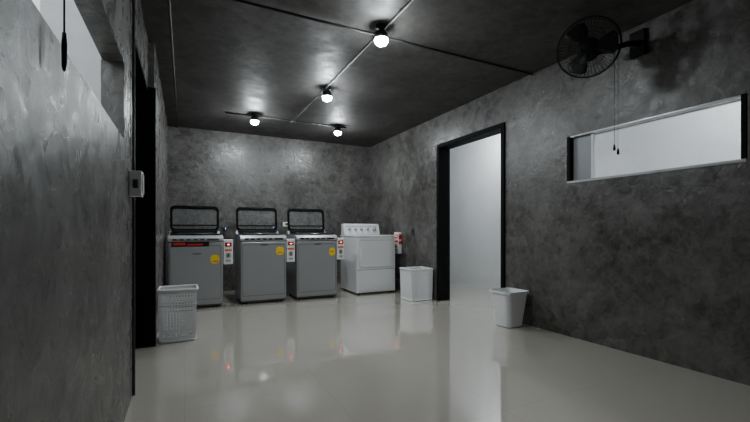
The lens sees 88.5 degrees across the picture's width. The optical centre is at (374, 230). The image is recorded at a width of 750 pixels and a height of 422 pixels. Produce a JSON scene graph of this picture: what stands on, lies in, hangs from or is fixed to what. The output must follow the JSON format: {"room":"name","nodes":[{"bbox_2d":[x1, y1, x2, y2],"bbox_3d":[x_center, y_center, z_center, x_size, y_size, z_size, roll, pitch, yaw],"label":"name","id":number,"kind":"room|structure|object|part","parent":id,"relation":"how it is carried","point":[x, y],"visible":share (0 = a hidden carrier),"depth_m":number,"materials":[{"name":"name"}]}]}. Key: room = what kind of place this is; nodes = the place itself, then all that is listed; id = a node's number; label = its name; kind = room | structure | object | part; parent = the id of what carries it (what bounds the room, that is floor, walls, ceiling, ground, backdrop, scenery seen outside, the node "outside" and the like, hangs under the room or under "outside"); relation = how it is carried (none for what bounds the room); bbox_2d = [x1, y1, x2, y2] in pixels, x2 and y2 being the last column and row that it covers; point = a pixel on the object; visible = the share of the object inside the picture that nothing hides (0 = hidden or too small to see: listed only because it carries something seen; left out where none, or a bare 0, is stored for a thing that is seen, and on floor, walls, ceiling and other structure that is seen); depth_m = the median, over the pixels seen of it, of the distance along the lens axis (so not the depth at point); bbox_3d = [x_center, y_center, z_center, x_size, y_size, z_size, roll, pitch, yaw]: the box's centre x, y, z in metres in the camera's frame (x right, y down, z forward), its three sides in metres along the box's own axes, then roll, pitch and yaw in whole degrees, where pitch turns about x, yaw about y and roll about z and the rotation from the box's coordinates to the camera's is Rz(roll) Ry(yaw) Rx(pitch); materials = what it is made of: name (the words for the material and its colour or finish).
{"room":"laundry","nodes":[
{"label":"laundry","id":0,"kind":"room"},
{"bbox_2d":[32,0,39,11],"bbox_3d":[-1.742,-1.700,0.868,1.445,0.100,5.100,0,0,-26],"label":"wall","id":1,"kind":"structure","parent":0,"point":[37,2],"depth_m":2.79,"materials":[{"name":"white paint"}]},
{"bbox_2d":[40,0,101,103],"bbox_3d":[-1.709,-0.325,0.884,1.520,2.650,5.100,0,0,-26],"label":"wall","id":2,"kind":"structure","parent":0,"point":[81,49],"depth_m":1.97,"materials":[{"name":"white paint"}]},
{"bbox_2d":[0,0,167,421],"bbox_3d":[-1.272,-0.325,1.792,0.217,2.650,9.340,0,0,-26],"label":"wall","id":3,"kind":"structure","parent":0,"point":[66,202],"depth_m":1.02,"materials":[{"name":"grey concrete"}]},
{"bbox_2d":[101,59,123,137],"bbox_3d":[-1.362,-0.685,1.997,0.098,0.390,0.012,0,0,-26],"label":"reveal","id":4,"kind":"object","parent":3,"relation":"attached to","point":[112,72],"visible":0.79,"depth_m":1.99,"materials":[{"name":"grey concrete"}]},
{"bbox_2d":[132,0,134,395],"bbox_3d":[-1.441,-0.330,2.300,0.015,2.620,0.016,0,0,-26],"label":"conduit","id":5,"kind":"object","parent":3,"relation":"attached to","point":[133,1],"visible":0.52,"depth_m":2.29,"materials":[{"name":"grey metal"}]},
{"bbox_2d":[129,170,143,196],"bbox_3d":[-1.383,-0.273,2.233,0.070,0.145,0.090,0,0,-26],"label":"switch box","id":6,"kind":"object","parent":3,"relation":"attached to","point":[136,178],"visible":1,"depth_m":2.20,"materials":[{"name":"white plastic"}]},
{"bbox_2d":[133,179,137,187],"bbox_3d":[-1.367,-0.270,2.195,0.025,0.050,0.007,0,0,-26],"label":"switch","id":7,"kind":"object","parent":6,"relation":"attached to","point":[135,181],"depth_m":2.19,"materials":[{"name":"grey plastic"}]},
{"bbox_2d":[135,38,147,90],"bbox_3d":[-1.802,-1.220,2.792,0.193,0.040,1.058,0,0,-26],"label":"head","id":8,"kind":"object","parent":3,"relation":"attached to","point":[140,79],"visible":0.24,"depth_m":2.95},
{"bbox_2d":[135,87,155,348],"bbox_3d":[-2.020,-0.120,3.296,0.249,2.240,0.040,0,0,-26],"label":"door frame","id":9,"kind":"structure","parent":3,"relation":"attached to","point":[145,101],"depth_m":3.30,"materials":[{"name":"black paint"}]},
{"bbox_2d":[168,126,369,290],"bbox_3d":[-1.735,-0.325,6.856,3.875,2.650,0.150,0,0,-26],"label":"wall","id":10,"kind":"structure","parent":0,"point":[226,171],"depth_m":6.66,"materials":[{"name":"grey concrete"}]},
{"bbox_2d":[140,0,693,146],"bbox_3d":[0.368,-1.700,2.602,3.875,0.100,9.640,0,0,-26],"label":"ceiling","id":11,"kind":"structure","parent":0,"point":[231,56],"depth_m":3.64,"materials":[{"name":"grey concrete"}]},
{"bbox_2d":[61,0,66,71],"bbox_3d":[-0.734,-1.013,0.909,0.030,1.274,0.030,0,0,-26],"label":"pull cord","id":12,"kind":"object","parent":11,"relation":"hanging from","point":[64,36],"visible":1,"depth_m":0.91,"materials":[{"name":"black paint"}]},
{"bbox_3d":[-0.734,-0.423,0.909,0.012,0.094,0.012,0,0,-26],"label":"handle","id":13,"kind":"part","parent":12,"relation":"part of","materials":[{"name":"black paint"}]},
{"bbox_3d":[-0.734,-1.050,0.909,0.004,1.160,0.004,0,0,-26],"label":"cord","id":14,"kind":"part","parent":12,"relation":"part of","materials":[{"name":"black fabric"}]},
{"bbox_2d":[167,0,177,127],"bbox_3d":[-1.051,-1.636,1.901,0.020,0.019,9.300,0,0,-26],"label":"conduit","id":15,"kind":"object","parent":11,"relation":"attached to","point":[169,1],"visible":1,"depth_m":3.50,"materials":[{"name":"black metal"}]},
{"bbox_2d":[250,113,258,124],"bbox_3d":[-1.692,-1.572,5.410,0.112,0.156,0.112,0,0,-26],"label":"ceiling spotlight","id":16,"kind":"object","parent":11,"relation":"attached to","point":[254,120],"depth_m":5.37,"materials":[{"name":"white glass"}]},
{"bbox_2d":[322,87,331,101],"bbox_3d":[-0.552,-1.572,4.434,0.112,0.156,0.112,0,0,-26],"label":"ceiling spotlight","id":17,"kind":"object","parent":11,"relation":"attached to","point":[327,96],"depth_m":4.40,"materials":[{"name":"white glass"}]},
{"bbox_2d":[334,124,340,134],"bbox_3d":[-0.580,-1.572,6.004,0.112,0.156,0.112,0,0,-26],"label":"ceiling spotlight","id":18,"kind":"object","parent":11,"relation":"attached to","point":[337,131],"depth_m":5.96,"materials":[{"name":"white glass"}]},
{"bbox_2d":[225,0,532,127],"bbox_3d":[0.624,-1.629,2.112,3.530,0.040,8.195,0,0,-26],"label":"conduit","id":19,"kind":"object","parent":11,"relation":"attached to","point":[324,88],"visible":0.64,"depth_m":3.40,"materials":[{"name":"grey metal"}]},
{"bbox_2d":[374,23,387,46],"bbox_3d":[0.050,-1.572,3.103,0.112,0.156,0.112,0,0,-26],"label":"ceiling spotlight","id":20,"kind":"object","parent":11,"relation":"attached to","point":[381,36],"depth_m":3.07,"materials":[{"name":"white glass"}]},
{"bbox_2d":[124,281,749,421],"bbox_3d":[0.070,1.050,3.074,6.850,0.100,10.750,0,0,-26],"label":"floor","id":21,"kind":"structure","parent":0,"point":[347,356],"depth_m":2.70,"materials":[{"name":"beige concrete"}]},
{"bbox_2d":[156,284,198,343],"bbox_3d":[-1.831,0.759,3.579,0.340,0.478,0.299,0,0,-26],"label":"laundry basket","id":22,"kind":"object","parent":21,"relation":"on","point":[166,335],"visible":1,"depth_m":3.48,"materials":[{"name":"white plastic"}]},
{"bbox_2d":[167,205,222,308],"bbox_3d":[-2.510,0.321,5.378,0.651,1.359,0.978,0,0,-26],"label":"washing machine","id":23,"kind":"object","parent":21,"relation":"on","point":[195,256],"visible":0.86,"depth_m":4.99,"materials":[{"name":"grey metal"}]},
{"bbox_3d":[-2.563,-0.178,5.486,0.630,0.360,0.028,0,-7,-26],"label":"lid frame","id":24,"kind":"part","parent":23,"relation":"part of","materials":[{"name":"black paint"}]},
{"bbox_3d":[-2.436,0.046,5.227,0.605,0.017,0.410,0,0,-26],"label":"deck trim","id":25,"kind":"part","parent":23,"relation":"part of","materials":[{"name":"black plastic"}]},
{"bbox_2d":[223,239,232,263],"bbox_3d":[-1.986,0.280,5.196,0.120,0.330,0.115,0,0,-26],"label":"box","id":26,"kind":"object","parent":23,"relation":"attached to","point":[227,243],"visible":1,"depth_m":5.15,"materials":[{"name":"white plastic"}]},
{"bbox_2d":[235,207,286,303],"bbox_3d":[-1.750,0.321,5.776,0.626,1.359,0.978,0,0,-26],"label":"washing machine","id":27,"kind":"object","parent":21,"relation":"on","point":[260,254],"visible":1,"depth_m":5.37,"materials":[{"name":"grey metal"}]},
{"bbox_3d":[-1.804,-0.178,5.884,0.605,0.360,0.028,0,-7,-26],"label":"lid frame","id":28,"kind":"part","parent":27,"relation":"part of","materials":[{"name":"black paint"}]},
{"bbox_3d":[-1.676,0.046,5.625,0.580,0.017,0.410,0,0,-26],"label":"deck trim","id":29,"kind":"part","parent":27,"relation":"part of","materials":[{"name":"black plastic"}]},
{"bbox_2d":[286,239,294,261],"bbox_3d":[-1.232,0.280,5.579,0.120,0.330,0.115,0,0,-26],"label":"box","id":30,"kind":"object","parent":27,"relation":"attached to","point":[290,243],"visible":0.97,"depth_m":5.53,"materials":[{"name":"white plastic"}]},
{"bbox_2d":[286,208,336,299],"bbox_3d":[-1.060,0.321,6.117,0.626,1.359,0.978,0,0,-26],"label":"washing machine","id":31,"kind":"object","parent":21,"relation":"on","point":[313,273],"visible":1,"depth_m":5.72,"materials":[{"name":"grey metal"}]},
{"bbox_3d":[-1.113,-0.178,6.225,0.605,0.360,0.028,0,-7,-26],"label":"lid frame","id":32,"kind":"part","parent":31,"relation":"part of","materials":[{"name":"black paint"}]},
{"bbox_3d":[-0.985,0.046,5.966,0.580,0.017,0.410,0,0,-26],"label":"deck trim","id":33,"kind":"part","parent":31,"relation":"part of","materials":[{"name":"black plastic"}]},
{"bbox_2d":[336,238,343,259],"bbox_3d":[-0.547,0.270,5.929,0.120,0.330,0.115,0,0,-26],"label":"box","id":34,"kind":"object","parent":31,"relation":"attached to","point":[340,241],"visible":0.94,"depth_m":5.88,"materials":[{"name":"white plastic"}]},
{"bbox_2d":[340,224,394,294],"bbox_3d":[-0.124,0.438,6.447,0.698,1.124,0.730,0,0,-26],"label":"dryer","id":35,"kind":"object","parent":21,"relation":"on","point":[368,263],"visible":1,"depth_m":6.18,"materials":[{"name":"white metal"}]},
{"bbox_3d":[-0.130,0.082,6.458,0.698,0.033,0.706,0,0,-26],"label":"panel","id":36,"kind":"part","parent":35,"relation":"part of","materials":[{"name":"white metal"}]},
{"bbox_3d":[0.025,0.785,6.144,0.666,0.330,0.006,0,0,-26],"label":"panel","id":37,"kind":"part","parent":35,"relation":"part of","materials":[{"name":"white metal"}]},
{"bbox_3d":[0.028,0.360,6.140,0.600,0.420,0.016,0,0,-26],"label":"door panel","id":38,"kind":"part","parent":35,"relation":"part of","materials":[{"name":"white metal"}]},
{"bbox_2d":[399,266,433,301],"bbox_3d":[0.608,0.769,5.654,0.401,0.458,0.350,0,0,-26],"label":"laundry hamper","id":39,"kind":"object","parent":21,"relation":"on","point":[416,283],"visible":1,"depth_m":5.53,"materials":[{"name":"white plastic"}]},
{"bbox_2d":[489,288,528,327],"bbox_3d":[1.414,0.810,4.068,0.325,0.371,0.295,0,0,-26],"label":"trash bin","id":40,"kind":"object","parent":21,"relation":"on","point":[508,303],"visible":1,"depth_m":3.97,"materials":[{"name":"white plastic"}]},
{"bbox_2d":[370,0,749,385],"bbox_3d":[2.037,-0.325,3.427,0.150,2.650,9.340,0,0,-26],"label":"wall","id":41,"kind":"structure","parent":0,"point":[655,266],"depth_m":3.22,"materials":[{"name":"grey concrete"}]},
{"bbox_2d":[394,232,401,253],"bbox_3d":[0.386,0.200,6.503,0.075,0.360,0.154,0,0,-26],"label":"box","id":42,"kind":"object","parent":41,"relation":"attached to","point":[398,235],"visible":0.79,"depth_m":6.45,"materials":[{"name":"white plastic"}]},
{"bbox_2d":[437,144,449,300],"bbox_3d":[0.986,-0.120,5.566,0.200,2.240,0.055,0,0,-26],"label":"door frame","id":43,"kind":"structure","parent":41,"relation":"attached to","point":[443,155],"depth_m":5.53,"materials":[{"name":"black paint"}]},
{"bbox_2d":[439,123,500,148],"bbox_3d":[1.264,-1.212,5.003,0.200,0.055,1.200,0,0,-26],"label":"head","id":44,"kind":"object","parent":41,"relation":"attached to","point":[494,130],"visible":0.76,"depth_m":4.93},
{"bbox_2d":[501,122,504,287],"bbox_3d":[1.542,-0.120,4.441,0.200,2.240,0.055,0,0,-26],"label":"door frame","id":45,"kind":"structure","parent":41,"relation":"attached to","point":[502,123],"depth_m":4.38,"materials":[{"name":"black paint"}]},
{"bbox_2d":[556,15,646,154],"bbox_3d":[1.786,-1.098,3.002,0.677,1.016,0.386,0,0,-26],"label":"wall fan","id":46,"kind":"object","parent":41,"relation":"attached to","point":[588,49],"visible":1,"depth_m":2.93,"materials":[{"name":"black plastic"}]},
{"bbox_3d":[1.536,-1.493,2.929,0.158,0.167,0.032,0,0,10],"label":"blade","id":47,"kind":"part","parent":46,"relation":"part of","materials":[{"name":"black plastic"}]},
{"bbox_3d":[1.563,-1.285,2.974,0.031,0.172,0.150,0,0,-39],"label":"blade","id":48,"kind":"part","parent":46,"relation":"part of","materials":[{"name":"black plastic"}]},
{"bbox_3d":[1.669,-1.411,3.011,0.170,0.170,0.160,0,11,30],"label":"motor","id":49,"kind":"part","parent":46,"relation":"part of","materials":[{"name":"black plastic"}]},
{"bbox_3d":[1.711,-1.393,2.857,0.163,0.153,0.043,0,11,30],"label":"blade","id":50,"kind":"part","parent":46,"relation":"part of","materials":[{"name":"black plastic"}]},
{"bbox_3d":[1.852,-1.050,2.979,0.003,0.760,0.003,0,0,-26],"label":"pull cord","id":51,"kind":"part","parent":46,"relation":"part of","materials":[{"name":"black fabric"}]},
{"bbox_3d":[1.892,-1.460,3.070,0.413,0.121,0.159,0,0,17],"label":"arm","id":52,"kind":"part","parent":46,"relation":"part of","materials":[{"name":"black plastic"}]},
{"bbox_2d":[567,95,746,183],"bbox_3d":[2.156,-0.672,3.101,0.086,0.445,1.310,0,0,-26],"label":"window","id":53,"kind":"structure","parent":41,"relation":"in","point":[581,145],"depth_m":3.50,"materials":[{"name":"grey metal"}]},
{"bbox_3d":[1.874,-0.683,3.673,0.086,0.423,0.035,0,0,-26],"label":"stile","id":54,"kind":"part","parent":53,"relation":"part of","materials":[{"name":"black metal"}]},
{"bbox_2d":[591,133,594,177],"bbox_3d":[1.974,-0.677,3.483,0.025,0.409,0.025,0,0,-26],"label":"stile","id":55,"kind":"object","parent":53,"relation":"attached to","point":[593,134],"depth_m":3.47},
{"bbox_3d":[2.154,-0.888,3.100,0.070,0.013,1.310,0,0,-26],"label":"head rail","id":56,"kind":"part","parent":53,"relation":"part of","materials":[{"name":"grey metal"}]},
{"bbox_3d":[2.152,-0.461,3.099,0.076,0.022,1.310,0,0,-26],"label":"sill rail","id":57,"kind":"part","parent":53,"relation":"part of","materials":[{"name":"grey metal"}]},
{"bbox_2d":[741,93,746,158],"bbox_3d":[2.440,-0.683,2.528,0.086,0.423,0.030,0,0,-26],"label":"stile","id":58,"kind":"object","parent":41,"relation":"attached to","point":[743,96],"visible":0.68,"depth_m":2.51,"materials":[{"name":"black paint"}]},
{"bbox_2d":[450,101,740,288],"bbox_3d":[2.267,-0.325,4.746,1.430,2.650,9.700,0,0,-26],"label":"wall","id":59,"kind":"structure","parent":0,"point":[713,134],"depth_m":6.46,"materials":[{"name":"white paint"}]}
]}

